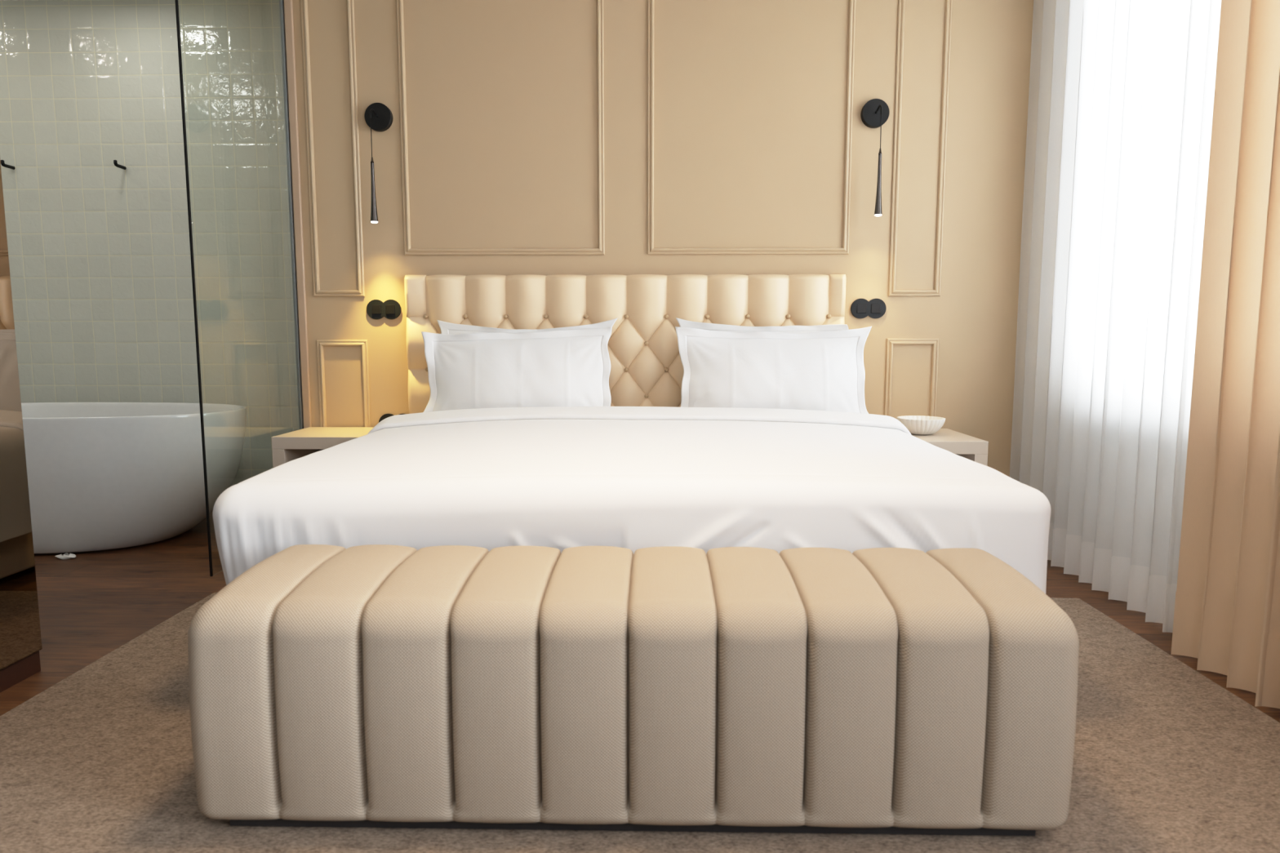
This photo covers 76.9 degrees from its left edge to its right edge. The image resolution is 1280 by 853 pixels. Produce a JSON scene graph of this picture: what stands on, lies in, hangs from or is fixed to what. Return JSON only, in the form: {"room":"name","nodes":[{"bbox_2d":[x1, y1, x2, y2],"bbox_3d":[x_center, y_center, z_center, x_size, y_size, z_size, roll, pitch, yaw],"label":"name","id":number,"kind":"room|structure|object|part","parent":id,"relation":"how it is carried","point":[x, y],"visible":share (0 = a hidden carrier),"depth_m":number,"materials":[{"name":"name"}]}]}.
{"room":"hotel room","nodes":[
{"label":"hotel room","id":0,"kind":"room"},
{"bbox_2d":[0,0,55,0],"bbox_3d":[-1.219,-1.978,1.264,7.100,0.050,6.700,0,6,1],"label":"ceiling","id":1,"kind":"structure","parent":0,"point":[0,0],"depth_m":4.34,"materials":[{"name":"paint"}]},
{"bbox_2d":[1009,0,1221,632],"bbox_3d":[1.785,-0.670,2.347,0.081,2.779,2.890,0,6,1],"label":"sheer curtain","id":2,"kind":"object","parent":1,"relation":"hanging from","point":[1121,92],"visible":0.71,"depth_m":3.04,"materials":[{"name":"white fabric"}]},
{"bbox_2d":[1170,0,1279,708],"bbox_3d":[1.683,-0.575,1.515,0.088,2.784,1.713,0,6,1],"label":"curtain","id":3,"kind":"object","parent":1,"relation":"hanging from","point":[1227,611],"visible":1,"depth_m":2.29,"materials":[{"name":"beige fabric"}]},
{"bbox_2d":[0,0,301,511],"bbox_3d":[-2.922,-0.909,4.539,3.165,2.800,0.100,0,6,1],"label":"tiled wall","id":4,"kind":"structure","parent":0,"point":[99,251],"depth_m":4.45,"materials":[{"name":"tile"}]},
{"bbox_2d":[0,160,15,169],"bbox_3d":[-3.456,-1.431,4.400,0.018,0.036,0.084,0,6,1],"label":"wall hook","id":5,"kind":"object","parent":4,"relation":"attached to","point":[2,162],"visible":0.97,"depth_m":4.39,"materials":[{"name":"black metal"}]},
{"bbox_2d":[113,160,126,169],"bbox_3d":[-2.835,-1.427,4.387,0.018,0.036,0.084,0,6,1],"label":"wall hook","id":6,"kind":"object","parent":4,"relation":"attached to","point":[115,162],"visible":1,"depth_m":4.37,"materials":[{"name":"black metal"}]},
{"bbox_2d":[0,511,1279,722],"bbox_3d":[-1.219,0.855,1.581,7.100,0.050,6.700,0,6,1],"label":"floor","id":7,"kind":"structure","parent":0,"point":[91,604],"depth_m":3.10,"materials":[{"name":"brown wood"}]},
{"bbox_2d":[0,160,42,693],"bbox_3d":[-2.158,-0.386,0.301,0.640,2.700,3.994,0,6,1],"label":"wardrobe","id":8,"kind":"object","parent":7,"relation":"on","point":[20,640],"visible":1,"depth_m":2.31,"materials":[{"name":"brown wood"}]},
{"bbox_2d":[54,552,75,559],"bbox_3d":[-2.598,0.586,3.643,0.096,0.023,0.037,0,6,1],"label":"paper scrap","id":9,"kind":"object","parent":7,"relation":"on","point":[66,556],"visible":1,"depth_m":3.63,"materials":[{"name":"white paper"}]},
{"bbox_2d":[21,402,246,554],"bbox_3d":[-2.883,0.234,4.017,1.810,0.643,0.865,0,6,1],"label":"bathtub","id":10,"kind":"object","parent":7,"relation":"on","point":[102,476],"visible":0.87,"depth_m":3.69,"materials":[{"name":"white ceramic"}]},
{"bbox_2d":[271,426,373,468],"bbox_3d":[-1.385,0.303,3.774,0.475,0.560,0.395,0,6,1],"label":"nightstand","id":11,"kind":"object","parent":7,"relation":"on","point":[288,446],"visible":0.22,"depth_m":3.56,"materials":[{"name":"beige paint"}]},
{"bbox_3d":[-1.595,0.330,3.782,0.055,0.505,0.395,0,6,1],"label":"panel","id":12,"kind":"part","parent":11,"relation":"part of","materials":[{"name":"beige paint"}]},
{"bbox_2d":[0,592,1279,852],"bbox_3d":[-0.034,0.872,1.163,3.337,0.008,3.917,0,6,1],"label":"rug","id":13,"kind":"object","parent":7,"relation":"on","point":[1167,759],"visible":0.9,"depth_m":1.80,"materials":[{"name":"beige carpet"}]},
{"bbox_2d":[404,274,846,413],"bbox_3d":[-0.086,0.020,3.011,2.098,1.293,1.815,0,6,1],"label":"headboard","id":14,"kind":"object","parent":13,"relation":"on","point":[646,367],"visible":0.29,"depth_m":3.78,"materials":[{"name":"beige leather"}]},
{"bbox_2d":[421,326,612,412],"bbox_3d":[-0.581,-0.207,3.546,0.964,0.460,0.186,0,6,4],"label":"pillow","id":15,"kind":"object","parent":14,"relation":"on","point":[564,367],"visible":0.66,"depth_m":3.51,"materials":[{"name":"white fabric"}]},
{"bbox_2d":[437,317,617,334],"bbox_3d":[-0.526,-0.263,3.720,0.845,0.478,0.135,0,6,0],"label":"pillow","id":16,"kind":"object","parent":14,"relation":"on","point":[446,327],"visible":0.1,"depth_m":3.75,"materials":[{"name":"white fabric"}]},
{"bbox_2d":[448,329,488,334],"bbox_3d":[-0.531,-0.257,3.720,0.726,0.399,0.094,0,-7,1],"label":"pillow","id":17,"kind":"object","parent":16,"relation":"on","point":[450,331],"depth_m":3.74,"materials":[{"name":"white fabric"}]},
{"bbox_2d":[213,406,1050,593],"bbox_3d":[-0.023,0.246,2.734,2.235,0.516,1.436,0,6,1],"label":"duvet","id":18,"kind":"object","parent":14,"relation":"on","point":[633,478],"visible":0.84,"depth_m":2.05,"materials":[{"name":"white fabric"}]},
{"bbox_2d":[675,317,848,333],"bbox_3d":[0.565,-0.258,3.698,0.804,0.481,0.122,0,6,2],"label":"pillow","id":19,"kind":"object","parent":14,"relation":"on","point":[682,323],"visible":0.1,"depth_m":3.72,"materials":[{"name":"white fabric"}]},
{"bbox_2d":[721,330,823,333],"bbox_3d":[0.574,-0.251,3.698,0.704,0.404,0.088,1,-7,1],"label":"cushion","id":20,"kind":"object","parent":19,"relation":"on","point":[780,331],"depth_m":3.71,"materials":[{"name":"white fabric"}]},
{"bbox_2d":[675,326,871,413],"bbox_3d":[0.619,-0.203,3.514,0.932,0.465,0.175,0,6,3],"label":"pillow","id":21,"kind":"object","parent":14,"relation":"on","point":[814,371],"visible":0.69,"depth_m":3.49,"materials":[{"name":"white fabric"}]},
{"bbox_2d":[187,544,1079,836],"bbox_3d":[-0.019,0.550,1.785,1.745,0.493,0.474,0,6,1],"label":"bench","id":22,"kind":"object","parent":13,"relation":"on","point":[874,691],"visible":1,"depth_m":1.56,"materials":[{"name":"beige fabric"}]},
{"bbox_2d":[911,428,988,466],"bbox_3d":[1.284,0.314,3.674,0.385,0.560,0.485,0,6,1],"label":"nightstand","id":23,"kind":"object","parent":7,"relation":"on","point":[974,449],"visible":0.17,"depth_m":3.41,"materials":[{"name":"beige paint"}]},
{"bbox_2d":[897,415,945,435],"bbox_3d":[1.272,-0.003,3.651,0.209,0.074,0.210,-3,7,-23],"label":"bowl","id":24,"kind":"object","parent":23,"relation":"on","point":[915,424],"visible":0.91,"depth_m":3.58,"materials":[{"name":"white ceramic"}]},
{"bbox_3d":[1.448,0.342,3.674,0.055,0.505,0.485,0,6,1],"label":"panel","id":25,"kind":"part","parent":23,"relation":"part of","materials":[{"name":"beige paint"}]},
{"bbox_2d":[292,0,1033,476],"bbox_3d":[0.365,-0.836,3.884,4.035,2.800,0.120,0,6,1],"label":"wall","id":26,"kind":"structure","parent":0,"point":[750,95],"depth_m":3.78,"materials":[{"name":"beige paint"}]},
{"bbox_2d":[174,0,303,576],"bbox_3d":[-1.670,-0.812,3.433,0.014,2.720,0.868,0,6,1],"label":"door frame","id":27,"kind":"structure","parent":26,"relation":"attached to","point":[281,2],"depth_m":3.73,"materials":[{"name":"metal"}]},
{"bbox_2d":[284,0,311,428],"bbox_3d":[-1.630,-0.833,3.858,0.038,2.800,0.016,0,6,1],"label":"trim","id":28,"kind":"structure","parent":26,"relation":"attached to","point":[288,6],"depth_m":3.83,"materials":[{"name":"paint"}]},
{"bbox_2d":[300,0,364,296],"bbox_3d":[-1.450,-1.336,3.799,0.247,1.427,0.016,0,6,1],"label":"trim","id":29,"kind":"structure","parent":26,"relation":"attached to","point":[304,3],"depth_m":3.80,"materials":[{"name":"beige paint"}]},
{"bbox_2d":[316,339,371,426],"bbox_3d":[-1.444,-0.060,3.941,0.248,0.724,0.016,0,6,1],"label":"trim","id":30,"kind":"structure","parent":26,"relation":"attached to","point":[320,343],"depth_m":3.92,"materials":[{"name":"beige paint"}]},
{"bbox_2d":[364,102,392,223],"bbox_3d":[-1.226,-1.225,3.742,0.125,0.564,0.143,0,6,1],"label":"wall lamp","id":31,"kind":"object","parent":26,"relation":"attached to","point":[378,116],"visible":1,"depth_m":3.75,"materials":[{"name":"black metal"}]},
{"bbox_3d":[-1.227,-1.319,3.678,0.003,0.178,0.004,0,6,1],"label":"cord","id":32,"kind":"part","parent":31,"relation":"part of","materials":[{"name":"black metal"}]},
{"bbox_3d":[-1.226,-1.435,3.711,0.008,0.048,0.100,0,6,1],"label":"arm","id":33,"kind":"part","parent":31,"relation":"part of","materials":[{"name":"black metal"}]},
{"bbox_3d":[-1.227,-1.091,3.703,0.036,0.290,0.036,0,6,1],"label":"lamp shade","id":34,"kind":"part","parent":31,"relation":"part of","materials":[{"name":"black metal"}]},
{"bbox_3d":[-1.224,-1.450,3.774,0.125,0.125,0.030,0,6,1],"label":"wall plate","id":35,"kind":"part","parent":31,"relation":"part of","materials":[{"name":"black metal"}]},
{"bbox_2d":[366,299,401,319],"bbox_3d":[-1.235,-0.564,3.880,0.166,0.095,0.016,0,6,1],"label":"light switch","id":36,"kind":"object","parent":26,"relation":"attached to","point":[375,308],"visible":1,"depth_m":3.88,"materials":[{"name":"black plastic"}]},
{"bbox_2d":[378,413,405,422],"bbox_3d":[-1.195,-0.015,3.942,0.166,0.095,0.012,0,6,1],"label":"power socket","id":37,"kind":"object","parent":26,"relation":"attached to","point":[385,415],"visible":0.1,"depth_m":3.94,"materials":[{"name":"black plastic"}]},
{"bbox_2d":[395,0,604,254],"bbox_3d":[-0.647,-1.431,3.771,0.958,1.232,0.016,0,6,1],"label":"trim","id":38,"kind":"structure","parent":26,"relation":"attached to","point":[400,18],"depth_m":3.79,"materials":[{"name":"beige paint"}]},
{"bbox_2d":[647,0,855,254],"bbox_3d":[0.511,-1.429,3.747,0.951,1.232,0.016,0,6,1],"label":"trim","id":39,"kind":"structure","parent":26,"relation":"attached to","point":[851,15],"depth_m":3.77,"materials":[{"name":"beige paint"}]},
{"bbox_2d":[850,298,886,318],"bbox_3d":[1.087,-0.562,3.832,0.166,0.095,0.016,0,6,1],"label":"light switch","id":40,"kind":"object","parent":26,"relation":"attached to","point":[860,308],"visible":1,"depth_m":3.83,"materials":[{"name":"black plastic"}]},
{"bbox_2d":[860,98,889,216],"bbox_3d":[1.086,-1.234,3.693,0.125,0.544,0.143,0,6,1],"label":"wall lamp","id":41,"kind":"object","parent":26,"relation":"attached to","point":[874,113],"visible":1,"depth_m":3.71,"materials":[{"name":"black metal"}]},
{"bbox_3d":[1.087,-1.448,3.725,0.125,0.125,0.030,0,6,1],"label":"wall plate","id":42,"kind":"part","parent":41,"relation":"part of","materials":[{"name":"black metal"}]},
{"bbox_3d":[1.085,-1.111,3.652,0.036,0.294,0.036,0,6,1],"label":"lamp shade","id":43,"kind":"part","parent":41,"relation":"part of","materials":[{"name":"black metal"}]},
{"bbox_3d":[1.086,-1.433,3.663,0.008,0.048,0.100,0,6,1],"label":"arm","id":44,"kind":"part","parent":41,"relation":"part of","materials":[{"name":"black metal"}]},
{"bbox_3d":[1.085,-1.330,3.628,0.003,0.154,0.004,0,6,1],"label":"cord","id":45,"kind":"part","parent":41,"relation":"part of","materials":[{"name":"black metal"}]},
{"bbox_2d":[884,338,938,416],"bbox_3d":[1.303,-0.057,3.884,0.246,0.731,0.016,0,6,1],"label":"trim","id":46,"kind":"structure","parent":26,"relation":"attached to","point":[890,342],"depth_m":3.86,"materials":[{"name":"beige paint"}]},
{"bbox_2d":[888,0,952,296],"bbox_3d":[1.303,-1.329,3.741,0.243,1.429,0.016,0,6,1],"label":"trim","id":47,"kind":"structure","parent":26,"relation":"attached to","point":[892,291],"depth_m":3.75,"materials":[{"name":"beige paint"}]}
]}

